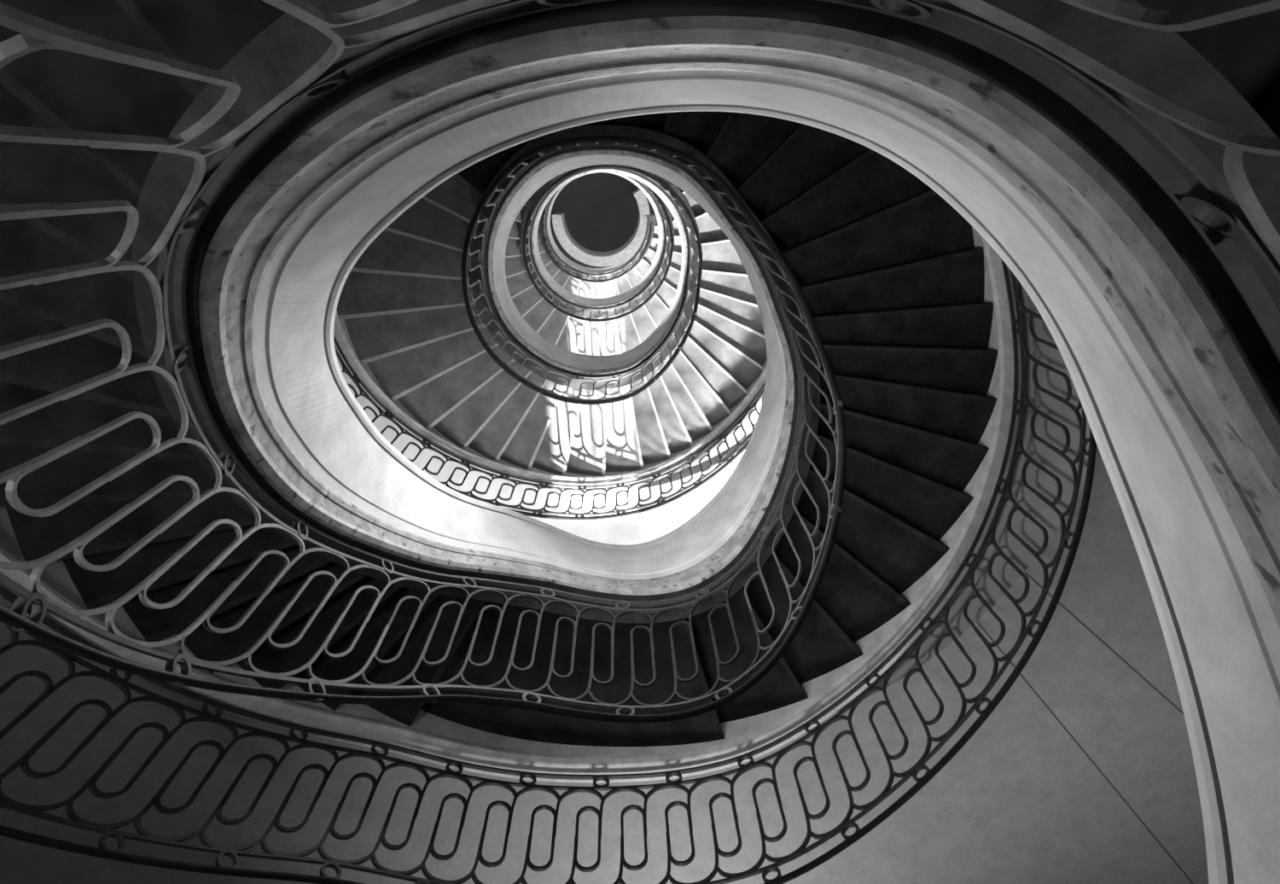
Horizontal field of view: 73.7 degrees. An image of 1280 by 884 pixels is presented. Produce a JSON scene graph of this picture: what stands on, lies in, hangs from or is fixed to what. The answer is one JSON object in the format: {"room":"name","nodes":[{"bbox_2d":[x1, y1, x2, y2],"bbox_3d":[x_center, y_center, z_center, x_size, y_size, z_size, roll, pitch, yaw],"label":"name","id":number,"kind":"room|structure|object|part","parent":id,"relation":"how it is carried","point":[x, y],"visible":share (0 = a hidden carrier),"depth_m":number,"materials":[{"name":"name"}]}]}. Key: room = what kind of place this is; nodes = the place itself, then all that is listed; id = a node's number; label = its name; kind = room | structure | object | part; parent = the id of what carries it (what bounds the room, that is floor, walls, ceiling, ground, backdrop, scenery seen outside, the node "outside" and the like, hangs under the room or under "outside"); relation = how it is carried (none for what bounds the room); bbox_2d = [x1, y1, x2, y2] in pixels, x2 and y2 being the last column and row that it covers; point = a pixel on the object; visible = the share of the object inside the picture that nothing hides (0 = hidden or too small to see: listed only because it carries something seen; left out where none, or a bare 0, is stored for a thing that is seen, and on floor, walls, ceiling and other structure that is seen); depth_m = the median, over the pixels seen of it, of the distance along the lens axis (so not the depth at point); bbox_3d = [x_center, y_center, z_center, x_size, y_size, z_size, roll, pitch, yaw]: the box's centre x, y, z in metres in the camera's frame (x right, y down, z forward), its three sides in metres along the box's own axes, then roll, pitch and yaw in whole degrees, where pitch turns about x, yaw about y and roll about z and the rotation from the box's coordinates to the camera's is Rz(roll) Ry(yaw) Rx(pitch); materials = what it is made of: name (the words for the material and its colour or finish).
{"room":"spiral staircase","nodes":[
{"label":"spiral staircase","id":0,"kind":"room"},
{"bbox_2d":[337,359,751,545],"bbox_3d":[-0.288,-1.692,8.453,10.400,0.250,10.400,0,107,-2],"label":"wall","id":1,"kind":"structure","parent":0,"point":[648,526],"depth_m":9.05,"materials":[{"name":"white paint"}]},
{"bbox_2d":[0,451,1208,883],"bbox_3d":[-0.144,-0.359,4.230,10.400,0.250,10.400,0,107,-2],"label":"floor","id":2,"kind":"structure","parent":0,"point":[1083,771],"depth_m":4.84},
{"bbox_2d":[0,0,1279,883],"bbox_3d":[-0.301,-2.011,9.068,4.922,19.322,4.680,0,107,-2],"label":"spiral staircase","id":3,"kind":"structure","parent":2,"relation":"attached to","point":[893,164],"depth_m":2.72,"materials":[{"name":"stone"}]},
{"bbox_2d":[0,258,1096,883],"bbox_3d":[-0.303,-2.048,9.183,4.789,17.436,4.542,0,107,-2],"label":"balustrade","id":4,"kind":"object","parent":3,"relation":"on","point":[102,852],"visible":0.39,"depth_m":4.03,"materials":[{"name":"metal"}]},
{"bbox_2d":[0,0,1279,723],"bbox_3d":[-0.299,-1.722,8.315,2.330,19.455,2.265,13,107,-6],"label":"balustrade","id":5,"kind":"object","parent":3,"relation":"on","point":[1222,210],"visible":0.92,"depth_m":1.67,"materials":[{"name":"metal"}]},
{"bbox_3d":[-0.311,-1.564,7.949,2.281,18.515,2.282,0,107,-2],"label":"rail","id":6,"kind":"part","parent":5,"relation":"part of","materials":[{"name":"metal"}]},
{"bbox_3d":[-0.308,-1.543,7.882,2.297,18.524,2.300,0,107,-2],"label":"handrail","id":7,"kind":"part","parent":5,"relation":"part of","materials":[{"name":"black metal"}]},
{"bbox_3d":[-0.355,-1.853,8.862,2.538,18.765,2.513,0,107,-2],"label":"kerb moulding","id":8,"kind":"part","parent":3,"relation":"part of","materials":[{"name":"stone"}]},
{"bbox_2d":[550,172,657,267],"bbox_3d":[-0.908,-5.398,20.193,10.400,0.001,10.400,0,108,-2],"label":"floor","id":9,"kind":"structure","parent":0,"point":[601,212],"depth_m":20.17,"materials":[{"name":"grey"}]},
{"bbox_2d":[552,188,649,267],"bbox_3d":[-0.785,-4.838,19.613,2.159,1.449,1.414,-15,107,3],"label":"wall","id":10,"kind":"structure","parent":9,"relation":"on","point":[586,256],"depth_m":19.05,"materials":[{"name":"paint"}]},
{"bbox_2d":[674,398,762,472],"bbox_3d":[-0.540,-3.015,12.643,10.407,0.250,10.400,0,107,-2],"label":"floor","id":11,"kind":"structure","parent":0,"point":[739,433],"depth_m":13.50,"materials":[{"name":"white"}]},
{"bbox_2d":[832,278,1099,715],"bbox_3d":[1.757,-0.231,5.417,1.197,2.311,4.036,18,106,-7],"label":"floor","id":12,"kind":"structure","parent":0,"point":[1050,432],"depth_m":4.73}
]}

